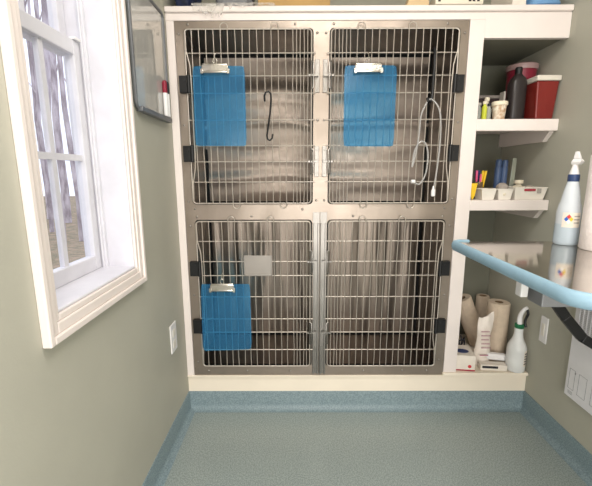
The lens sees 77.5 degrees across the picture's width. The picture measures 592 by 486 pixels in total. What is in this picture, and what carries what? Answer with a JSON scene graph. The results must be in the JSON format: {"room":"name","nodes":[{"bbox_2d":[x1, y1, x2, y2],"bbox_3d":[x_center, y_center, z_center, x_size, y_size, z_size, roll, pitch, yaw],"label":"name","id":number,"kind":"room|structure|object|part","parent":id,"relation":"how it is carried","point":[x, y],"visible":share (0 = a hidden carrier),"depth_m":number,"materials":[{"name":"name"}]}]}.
{"room":"veterinary clinic","nodes":[
{"label":"veterinary clinic","id":0,"kind":"room"},
{"bbox_2d":[0,0,188,485],"bbox_3d":[-0.619,-0.111,0.302,0.155,2.440,3.900,0,11,0],"label":"wall","id":1,"kind":"structure","parent":0,"point":[96,407],"depth_m":0.99,"materials":[{"name":"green paint"}]},
{"bbox_2d":[0,0,146,347],"bbox_3d":[-0.607,-0.427,0.921,0.176,1.232,0.512,0,11,0],"label":"window","id":2,"kind":"structure","parent":1,"relation":"in","point":[91,36],"depth_m":1.07,"materials":[{"name":"white paint"}]},
{"bbox_3d":[-0.682,-0.744,0.859,0.028,0.468,0.370,0,11,0],"label":"sash","id":3,"kind":"part","parent":2,"relation":"part of","materials":[{"name":"white wood"}]},
{"bbox_3d":[-0.647,-0.218,0.959,0.028,0.674,0.370,0,11,0],"label":"sash","id":4,"kind":"part","parent":2,"relation":"part of","materials":[{"name":"white wood"}]},
{"bbox_3d":[-0.613,0.117,1.024,0.161,0.008,0.410,0,11,0],"label":"sill","id":5,"kind":"part","parent":2,"relation":"part of","materials":[{"name":"white wood"}]},
{"bbox_2d":[126,0,171,122],"bbox_3d":[-0.527,-0.679,1.348,0.023,0.422,0.333,0,11,0],"label":"whiteboard","id":6,"kind":"object","parent":1,"relation":"attached to","point":[145,20],"visible":0.87,"depth_m":1.32,"materials":[{"name":"white plastic"}]},
{"bbox_2d":[162,80,168,115],"bbox_3d":[-0.522,-0.577,1.474,0.019,0.134,0.018,0,11,0],"label":"marker","id":7,"kind":"object","parent":6,"relation":"on","point":[164,83],"visible":0.9,"depth_m":1.47,"materials":[{"name":"white plastic"}]},
{"bbox_2d":[167,82,170,116],"bbox_3d":[-0.521,-0.582,1.497,0.019,0.134,0.018,0,11,0],"label":"marker","id":8,"kind":"object","parent":6,"relation":"on","point":[168,93],"visible":0.56,"depth_m":1.50,"materials":[{"name":"white plastic"}]},
{"bbox_2d":[142,391,194,485],"bbox_3d":[-0.522,1.093,0.231,0.034,0.099,3.312,0,11,0],"label":"baseboard","id":9,"kind":"structure","parent":1,"relation":"attached to","point":[159,471],"depth_m":1.54,"materials":[{"name":"teal rubber"}]},
{"bbox_2d":[169,321,176,353],"bbox_3d":[-0.531,0.410,1.603,0.008,0.128,0.070,0,11,0],"label":"wall outlet","id":10,"kind":"object","parent":1,"relation":"attached to","point":[173,335],"visible":1,"depth_m":1.59,"materials":[{"name":"white plastic"}]},
{"bbox_2d":[202,0,490,5],"bbox_3d":[0.273,-0.485,2.265,1.928,2.440,0.100,0,11,0],"label":"wall","id":11,"kind":"structure","parent":0,"point":[204,2],"depth_m":2.05,"materials":[{"name":"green paint"}]},
{"bbox_2d":[164,412,587,485],"bbox_3d":[0.234,1.135,0.536,2.043,0.100,4.100,0,11,0],"label":"floor","id":12,"kind":"structure","parent":0,"point":[217,448],"depth_m":1.57,"materials":[{"name":"teal plastic"}]},
{"bbox_2d":[164,4,574,390],"bbox_3d":[0.300,-0.117,1.889,1.671,1.816,0.454,0,11,0],"label":"built-in shelving unit","id":13,"kind":"object","parent":12,"relation":"on","point":[500,36],"visible":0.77,"depth_m":1.66,"materials":[{"name":"white paint"}]},
{"bbox_2d":[175,0,201,5],"bbox_3d":[-0.476,-1.086,1.624,0.094,0.191,0.241,0,11,0],"label":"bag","id":14,"kind":"object","parent":13,"relation":"on","point":[178,2],"visible":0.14,"depth_m":1.54,"materials":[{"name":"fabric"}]},
{"bbox_2d":[215,0,254,5],"bbox_3d":[-0.284,-1.102,1.730,0.179,0.182,0.182,0,11,0],"label":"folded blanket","id":15,"kind":"object","parent":13,"relation":"on","point":[218,2],"visible":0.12,"depth_m":1.65,"materials":[{"name":"grey fabric"}]},
{"bbox_2d":[185,212,319,374],"bbox_3d":[-0.195,0.219,1.938,0.610,0.804,0.452,0,11,0],"label":"cage","id":16,"kind":"object","parent":13,"relation":"on","point":[269,325],"visible":1,"depth_m":1.99,"materials":[{"name":"metal"}]},
{"bbox_2d":[209,272,234,292],"bbox_3d":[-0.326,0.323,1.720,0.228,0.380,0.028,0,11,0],"label":"clip","id":17,"kind":"object","parent":16,"relation":"attached to","point":[217,287],"visible":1,"depth_m":1.69,"materials":[{"name":"silver metal"}]},
{"bbox_2d":[174,21,321,212],"bbox_3d":[-0.197,-0.564,1.790,0.610,0.793,0.452,0,11,0],"label":"cage","id":18,"kind":"object","parent":16,"relation":"on","point":[230,165],"visible":0.98,"depth_m":1.92,"materials":[{"name":"metal"}]},
{"bbox_2d":[200,52,229,73],"bbox_3d":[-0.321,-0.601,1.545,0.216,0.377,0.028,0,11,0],"label":"clip","id":19,"kind":"object","parent":18,"relation":"attached to","point":[213,67],"visible":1,"depth_m":1.51,"materials":[{"name":"silver metal"}]},
{"bbox_3d":[-0.198,-0.949,1.736,0.594,0.002,0.402,0,11,0],"label":"roof panel","id":20,"kind":"part","parent":18,"relation":"part of","materials":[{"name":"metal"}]},
{"bbox_2d":[263,90,273,140],"bbox_3d":[-0.116,-0.537,1.564,0.040,0.206,0.011,0,11,0],"label":"s-hook","id":21,"kind":"object","parent":18,"relation":"hanging from","point":[270,93],"visible":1,"depth_m":1.56,"materials":[{"name":"black metal"}]},
{"bbox_3d":[0.091,-0.358,1.623,0.020,0.132,0.008,0,11,0],"label":"latch plate","id":22,"kind":"part","parent":18,"relation":"part of","materials":[{"name":"metal"}]},
{"bbox_3d":[0.090,-0.705,1.557,0.020,0.132,0.008,0,11,0],"label":"latch plate","id":23,"kind":"part","parent":18,"relation":"part of","materials":[{"name":"metal"}]},
{"bbox_2d":[258,0,329,5],"bbox_3d":[-0.009,-1.128,1.754,0.320,0.222,0.268,0,11,0],"label":"cardboard box","id":24,"kind":"object","parent":13,"relation":"on","point":[260,2],"visible":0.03,"depth_m":1.63,"materials":[{"name":"beige cardboard"}]},
{"bbox_2d":[190,391,523,411],"bbox_3d":[0.302,0.787,1.835,1.663,0.099,0.034,0,11,0],"label":"baseboard","id":25,"kind":"structure","parent":13,"relation":"attached to","point":[201,401],"depth_m":1.84,"materials":[{"name":"teal rubber"}]},
{"bbox_2d":[319,212,454,374],"bbox_3d":[0.415,0.218,1.936,0.610,0.804,0.452,0,11,0],"label":"cage","id":26,"kind":"object","parent":13,"relation":"on","point":[384,277],"visible":1,"depth_m":1.99,"materials":[{"name":"metal"}]},
{"bbox_2d":[320,20,469,211],"bbox_3d":[0.413,-0.565,1.788,0.610,0.793,0.452,0,11,0],"label":"cage","id":27,"kind":"object","parent":26,"relation":"on","point":[370,121],"visible":0.98,"depth_m":1.82,"materials":[{"name":"metal"}]},
{"bbox_3d":[0.125,-0.358,1.623,0.020,0.132,0.008,0,11,0],"label":"latch plate","id":28,"kind":"part","parent":27,"relation":"part of","materials":[{"name":"metal"}]},
{"bbox_3d":[0.124,-0.705,1.557,0.020,0.132,0.008,0,11,0],"label":"latch plate","id":29,"kind":"part","parent":27,"relation":"part of","materials":[{"name":"metal"}]},
{"bbox_2d":[354,51,382,72],"bbox_3d":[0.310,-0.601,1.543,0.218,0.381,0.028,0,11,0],"label":"clip","id":30,"kind":"object","parent":27,"relation":"attached to","point":[367,67],"visible":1,"depth_m":1.51,"materials":[{"name":"silver metal"}]},
{"bbox_3d":[0.412,-0.950,1.734,0.594,0.002,0.402,0,11,0],"label":"roof panel","id":31,"kind":"part","parent":27,"relation":"part of","materials":[{"name":"metal"}]},
{"bbox_2d":[426,47,436,102],"bbox_3d":[0.560,-0.698,1.534,0.038,0.220,0.028,-3,11,-16],"label":"hook","id":32,"kind":"object","parent":27,"relation":"hanging from","point":[434,50],"visible":1,"depth_m":1.53,"materials":[{"name":"black plastic"}]},
{"bbox_2d":[411,98,441,196],"bbox_3d":[0.559,-0.404,1.581,0.121,0.410,0.018,0,11,0],"label":"loop","id":33,"kind":"object","parent":32,"relation":"hanging from","point":[433,100],"visible":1,"depth_m":1.58,"materials":[{"name":"white plastic"}]},
{"bbox_2d":[405,0,428,4],"bbox_3d":[0.502,-1.014,1.553,0.097,0.070,0.079,0,11,0],"label":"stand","id":34,"kind":"object","parent":13,"relation":"on","point":[408,2],"visible":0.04,"depth_m":1.52,"materials":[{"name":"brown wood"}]},
{"bbox_2d":[429,0,482,4],"bbox_3d":[0.666,-1.001,1.562,0.196,0.040,0.127,0,11,0],"label":"box","id":35,"kind":"object","parent":13,"relation":"on","point":[433,2],"visible":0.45,"depth_m":1.50,"materials":[{"name":"beige plastic"}]},
{"bbox_2d":[458,335,464,344],"bbox_3d":[0.861,0.546,1.970,0.088,0.108,0.068,0,11,0],"label":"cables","id":36,"kind":"object","parent":13,"relation":"on","point":[461,339],"visible":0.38,"depth_m":1.96,"materials":[{"name":"black plastic"}]},
{"bbox_2d":[456,345,475,371],"bbox_3d":[0.840,0.580,1.869,0.092,0.083,0.121,1,11,7],"label":"tissue box","id":37,"kind":"object","parent":13,"relation":"on","point":[466,359],"visible":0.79,"depth_m":1.81,"materials":[{"name":"white cardboard"}]},
{"bbox_2d":[460,294,478,346],"bbox_3d":[0.971,0.430,2.057,0.202,0.298,0.100,0,11,0],"label":"paper towel roll","id":38,"kind":"object","parent":13,"relation":"on","point":[469,316],"visible":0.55,"depth_m":2.01,"materials":[{"name":"paper"}]},
{"bbox_2d":[471,183,477,199],"bbox_3d":[0.809,-0.235,1.683,0.030,0.074,0.006,0,11,0],"label":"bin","id":39,"kind":"object","parent":13,"relation":"on","point":[474,185],"visible":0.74,"depth_m":1.68,"materials":[{"name":"yellow plastic"}]},
{"bbox_2d":[472,182,484,197],"bbox_3d":[0.877,-0.256,1.782,0.060,0.078,0.060,0,11,0],"label":"pen cup","id":40,"kind":"object","parent":13,"relation":"on","point":[480,184],"visible":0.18,"depth_m":1.75,"materials":[{"name":"plastic"}]},
{"bbox_2d":[483,171,486,187],"bbox_3d":[0.890,-0.280,1.753,0.011,0.124,0.033,-2,11,-8],"label":"pen","id":41,"kind":"object","parent":40,"relation":"in","point":[485,172],"visible":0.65,"depth_m":1.74,"materials":[{"name":"yellow plastic"}]},
{"bbox_2d":[475,294,489,317],"bbox_3d":[1.081,0.433,2.156,0.073,0.265,0.074,0,11,0],"label":"paper towel roll","id":42,"kind":"object","parent":13,"relation":"on","point":[481,299],"visible":0.51,"depth_m":2.12,"materials":[{"name":"paper"}]},
{"bbox_2d":[473,311,493,364],"bbox_3d":[0.949,0.480,1.868,0.086,0.279,0.070,0,11,0],"label":"plastic bag","id":43,"kind":"object","parent":13,"relation":"on","point":[485,324],"visible":0.92,"depth_m":1.85,"materials":[{"name":"white plastic"}]},
{"bbox_2d":[480,331,490,355],"bbox_3d":[0.946,0.503,1.844,0.050,0.124,0.014,0,11,0],"label":"print","id":44,"kind":"object","parent":43,"relation":"attached to","point":[484,335],"depth_m":1.85},
{"bbox_2d":[481,101,486,118],"bbox_3d":[0.824,-0.579,1.615,0.021,0.078,0.021,0,11,0],"label":"vial","id":45,"kind":"object","parent":13,"relation":"on","point":[484,108],"visible":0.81,"depth_m":1.61,"materials":[{"name":"plastic"}]},
{"bbox_3d":[0.959,-0.230,2.092,0.353,1.626,0.010,0,11,0],"label":"panel","id":46,"kind":"part","parent":13,"relation":"part of","materials":[{"name":"green paint"}]},
{"bbox_2d":[475,188,497,199],"bbox_3d":[0.871,-0.227,1.703,0.072,0.050,0.086,0,11,0],"label":"bin","id":47,"kind":"object","parent":13,"relation":"on","point":[481,193],"visible":0.93,"depth_m":1.67,"materials":[{"name":"white plastic"}]},
{"bbox_2d":[485,97,489,118],"bbox_3d":[0.854,-0.599,1.656,0.024,0.102,0.024,0,11,0],"label":"vial","id":48,"kind":"object","parent":13,"relation":"on","point":[487,99],"visible":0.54,"depth_m":1.65,"materials":[{"name":"beige plastic"}]},
{"bbox_2d":[477,95,499,118],"bbox_3d":[0.873,-0.628,1.758,0.128,0.120,0.130,0,11,0],"label":"box","id":49,"kind":"object","parent":13,"relation":"on","point":[493,98],"visible":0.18,"depth_m":1.69,"materials":[{"name":"white plastic"}]},
{"bbox_3d":[0.873,-0.679,1.748,0.128,0.015,0.130,0,11,0],"label":"lid","id":50,"kind":"part","parent":49,"relation":"part of","materials":[{"name":"white plastic"}]},
{"bbox_2d":[478,361,506,370],"bbox_3d":[0.978,0.613,1.837,0.125,0.030,0.040,1,11,6],"label":"carton","id":51,"kind":"object","parent":13,"relation":"on","point":[483,365],"visible":1,"depth_m":1.82,"materials":[{"name":"white cardboard"}]},
{"bbox_2d":[486,352,505,360],"bbox_3d":[1.002,0.574,1.875,0.121,0.044,0.032,1,11,4],"label":"tube","id":52,"kind":"object","parent":51,"relation":"on","point":[492,355],"visible":0.72,"depth_m":1.86,"materials":[{"name":"plastic"}]},
{"bbox_2d":[493,159,501,187],"bbox_3d":[0.997,-0.319,1.826,0.031,0.185,0.030,0,11,0],"label":"slim bottle","id":53,"kind":"object","parent":13,"relation":"on","point":[498,169],"visible":0.74,"depth_m":1.81,"materials":[{"name":"blue plastic"}]},
{"bbox_2d":[486,299,510,353],"bbox_3d":[1.057,0.454,1.946,0.107,0.302,0.108,0,11,0],"label":"paper towel roll","id":54,"kind":"object","parent":13,"relation":"on","point":[501,308],"visible":0.61,"depth_m":1.90,"materials":[{"name":"paper"}]},
{"bbox_2d":[491,101,507,118],"bbox_3d":[0.896,-0.583,1.629,0.067,0.080,0.067,0,11,0],"label":"patterned cup","id":55,"kind":"object","parent":13,"relation":"on","point":[498,107],"visible":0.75,"depth_m":1.61,"materials":[{"name":"beige plastic"}]},
{"bbox_3d":[0.896,-0.613,1.623,0.067,0.020,0.067,0,11,0],"label":"lid","id":56,"kind":"part","parent":55,"relation":"part of","materials":[{"name":"beige plastic"}]},
{"bbox_2d":[499,91,505,100],"bbox_3d":[0.931,-0.616,1.672,0.008,0.128,0.037,0,11,0],"label":"carton","id":57,"kind":"object","parent":13,"relation":"on","point":[502,94],"visible":0.44,"depth_m":1.66,"materials":[{"name":"white cardboard"}]},
{"bbox_2d":[500,160,507,182],"bbox_3d":[1.025,-0.317,1.821,0.030,0.182,0.030,0,11,0],"label":"slim bottle","id":58,"kind":"object","parent":13,"relation":"on","point":[504,172],"visible":0.7,"depth_m":1.80,"materials":[{"name":"blue plastic"}]},
{"bbox_2d":[494,188,514,199],"bbox_3d":[0.946,-0.227,1.703,0.074,0.050,0.086,0,11,0],"label":"bin","id":59,"kind":"object","parent":13,"relation":"on","point":[501,194],"visible":0.84,"depth_m":1.67,"materials":[{"name":"white plastic"}]},
{"bbox_2d":[496,183,507,188],"bbox_3d":[0.951,-0.257,1.700,0.050,0.042,0.047,0,11,0],"label":"wrap","id":60,"kind":"object","parent":59,"relation":"in","point":[500,185],"visible":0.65,"depth_m":1.68,"materials":[{"name":"white fabric"}]},
{"bbox_2d":[491,0,525,4],"bbox_3d":[0.930,-1.074,1.617,0.057,0.160,0.191,0,11,0],"label":"carton","id":61,"kind":"object","parent":13,"relation":"on","point":[493,2],"visible":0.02,"depth_m":1.56,"materials":[{"name":"white cardboard"}]},
{"bbox_2d":[470,198,548,210],"bbox_3d":[0.959,-0.209,1.871,0.352,0.046,0.433,0,11,0],"label":"shelf","id":62,"kind":"object","parent":13,"relation":"attached to","point":[475,204],"depth_m":1.66,"materials":[{"name":"white paint"}]},
{"bbox_2d":[509,158,516,185],"bbox_3d":[1.059,-0.319,1.807,0.034,0.191,0.008,-3,11,-17],"label":"packet","id":63,"kind":"object","parent":13,"relation":"on","point":[513,168],"visible":0.56,"depth_m":1.80,"materials":[{"name":"white paper"}]},
{"bbox_2d":[505,67,526,118],"bbox_3d":[0.979,-0.660,1.639,0.070,0.226,0.060,0,11,0],"label":"bottle","id":64,"kind":"object","parent":13,"relation":"on","point":[517,85],"visible":0.84,"depth_m":1.62,"materials":[{"name":"black plastic"}]},
{"bbox_2d":[505,307,529,372],"bbox_3d":[1.087,0.463,1.805,0.087,0.336,0.087,0,11,0],"label":"spray bottle","id":65,"kind":"object","parent":13,"relation":"on","point":[516,350],"visible":0.99,"depth_m":1.78,"materials":[{"name":"white plastic"}]},
{"bbox_2d":[476,119,558,133],"bbox_3d":[0.958,-0.551,1.806,0.352,0.049,0.433,0,11,0],"label":"shelf","id":66,"kind":"object","parent":13,"relation":"attached to","point":[483,126],"depth_m":1.59,"materials":[{"name":"white paint"}]},
{"bbox_2d":[505,61,538,100],"bbox_3d":[1.063,-0.707,1.758,0.135,0.274,0.135,0,11,0],"label":"tub","id":67,"kind":"object","parent":13,"relation":"on","point":[530,68],"visible":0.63,"depth_m":1.69,"materials":[{"name":"plastic"}]},
{"bbox_3d":[1.063,-0.825,1.735,0.135,0.034,0.135,0,11,0],"label":"lid","id":68,"kind":"part","parent":67,"relation":"part of","materials":[{"name":"plastic"}]},
{"bbox_2d":[508,186,547,199],"bbox_3d":[1.058,-0.235,1.727,0.149,0.056,0.139,0,11,0],"label":"tray","id":69,"kind":"object","parent":13,"relation":"on","point":[520,193],"visible":0.66,"depth_m":1.67,"materials":[{"name":"plastic"}]},
{"bbox_2d":[514,180,523,185],"bbox_3d":[1.054,-0.257,1.751,0.040,0.084,0.040,0,11,0],"label":"jar","id":70,"kind":"object","parent":69,"relation":"in","point":[516,182],"visible":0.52,"depth_m":1.73,"materials":[{"name":"beige plastic"}]},
{"bbox_2d":[524,75,561,118],"bbox_3d":[1.079,-0.636,1.636,0.104,0.180,0.112,0,11,0],"label":"bin","id":71,"kind":"object","parent":13,"relation":"on","point":[541,93],"visible":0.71,"depth_m":1.60,"materials":[{"name":"red plastic"}]},
{"bbox_3d":[1.079,-0.714,1.621,0.104,0.022,0.112,0,11,0],"label":"lid","id":72,"kind":"part","parent":71,"relation":"part of","materials":[{"name":"plastic"}]},
{"bbox_2d":[526,0,560,4],"bbox_3d":[1.045,-1.035,1.622,0.145,0.082,0.230,0,11,0],"label":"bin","id":73,"kind":"object","parent":13,"relation":"on","point":[528,2],"visible":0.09,"depth_m":1.52,"materials":[{"name":"blue plastic"}]},
{"bbox_2d":[488,0,591,453],"bbox_3d":[1.182,-0.116,0.297,0.100,2.440,3.900,0,11,0],"label":"wall","id":74,"kind":"structure","parent":0,"point":[548,164],"depth_m":1.62,"materials":[{"name":"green paint"}]},
{"bbox_2d":[451,239,591,348],"bbox_3d":[0.850,0.259,1.078,0.582,0.436,0.647,0,11,0],"label":"exam table","id":75,"kind":"object","parent":74,"relation":"attached to","point":[558,277],"visible":1,"depth_m":1.05,"materials":[{"name":"metal"}]},
{"bbox_2d":[552,151,584,245],"bbox_3d":[0.933,-0.150,1.252,0.074,0.312,0.075,0,11,0],"label":"spray bottle","id":76,"kind":"object","parent":75,"relation":"on","point":[568,216],"visible":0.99,"depth_m":1.24,"materials":[{"name":"white plastic"}]},
{"bbox_3d":[0.927,0.262,1.158,0.429,0.400,0.020,0,11,0],"label":"support arm","id":77,"kind":"part","parent":75,"relation":"part of","materials":[{"name":"black plastic"}]},
{"bbox_2d":[578,155,591,250],"bbox_3d":[0.977,-0.127,1.160,0.113,0.300,0.114,0,11,0],"label":"paper towel roll","id":78,"kind":"object","parent":75,"relation":"on","point":[585,236],"visible":1,"depth_m":1.17,"materials":[{"name":"paper"}]},
{"bbox_2d":[539,315,548,343],"bbox_3d":[1.132,0.397,1.686,0.010,0.123,0.048,0,11,0],"label":"wall plate","id":79,"kind":"object","parent":74,"relation":"attached to","point":[544,324],"visible":1,"depth_m":1.68,"materials":[{"name":"white plastic"}]},
{"bbox_2d":[520,391,591,485],"bbox_3d":[1.117,1.089,0.226,0.034,0.099,3.312,0,11,0],"label":"baseboard","id":80,"kind":"structure","parent":74,"relation":"attached to","point":[570,450],"depth_m":1.58,"materials":[{"name":"blue rubber"}]},
{"bbox_2d":[564,308,591,414],"bbox_3d":[1.121,0.464,1.237,0.028,0.428,0.532,0,11,0],"label":"wall heater","id":81,"kind":"object","parent":74,"relation":"attached to","point":[578,384],"visible":0.67,"depth_m":1.44,"materials":[{"name":"white metal"}]},
{"label":"outside","id":82,"kind":"structure","parent":0,"visible":0},
{"bbox_2d":[43,196,84,268],"bbox_3d":[-30.847,1.352,2.028,59.300,0.100,50.000,0,11,0],"label":"ground","id":83,"kind":"structure","parent":82,"point":[75,248],"depth_m":8.69,"materials":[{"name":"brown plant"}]},
{"bbox_2d":[33,0,38,18],"bbox_3d":[-6.090,-4.438,8.697,0.915,8.659,0.893,4,11,19],"label":"bare tree","id":84,"kind":"object","parent":83,"relation":"on","point":[34,1],"visible":0.06,"depth_m":8.52,"materials":[{"name":"grey plant"}]},
{"bbox_2d":[24,0,53,218],"bbox_3d":[-8.457,-5.957,11.989,1.250,10.438,0.908,-9,14,-38],"label":"bare tree","id":85,"kind":"object","parent":83,"relation":"on","point":[29,45],"visible":0.33,"depth_m":12.22,"materials":[{"name":"grey plant"}]},
{"bbox_2d":[37,0,41,20],"bbox_3d":[-9.979,-6.839,14.997,1.018,11.061,0.906,1,11,7],"label":"bare tree","id":86,"kind":"object","parent":83,"relation":"on","point":[40,16],"visible":0.08,"depth_m":14.41,"materials":[{"name":"grey plant"}]},
{"bbox_2d":[27,0,54,231],"bbox_3d":[-6.676,-4.413,9.332,0.946,8.378,0.842,-8,13,-35],"label":"bare tree","id":87,"kind":"object","parent":83,"relation":"on","point":[39,130],"visible":0.66,"depth_m":9.66,"materials":[{"name":"grey plant"}]},
{"bbox_2d":[41,0,66,242],"bbox_3d":[-3.283,-3.005,5.462,1.154,7.032,0.649,0,11,0],"label":"bare tree","id":88,"kind":"object","parent":83,"relation":"on","point":[44,9],"visible":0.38,"depth_m":5.30,"materials":[{"name":"grey plant"}]},
{"bbox_2d":[48,18,71,222],"bbox_3d":[-7.430,-5.579,11.133,0.979,10.010,0.412,3,11,18],"label":"bare tree","id":89,"kind":"object","parent":83,"relation":"on","point":[65,196],"visible":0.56,"depth_m":11.49,"materials":[{"name":"grey plant"}]},
{"bbox_2d":[57,55,83,240],"bbox_3d":[-5.494,-4.768,7.890,1.179,9.604,0.754,-4,11,-19],"label":"bare tree","id":90,"kind":"object","parent":83,"relation":"on","point":[59,58],"visible":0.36,"depth_m":8.26,"materials":[{"name":"grey plant"}]}
]}

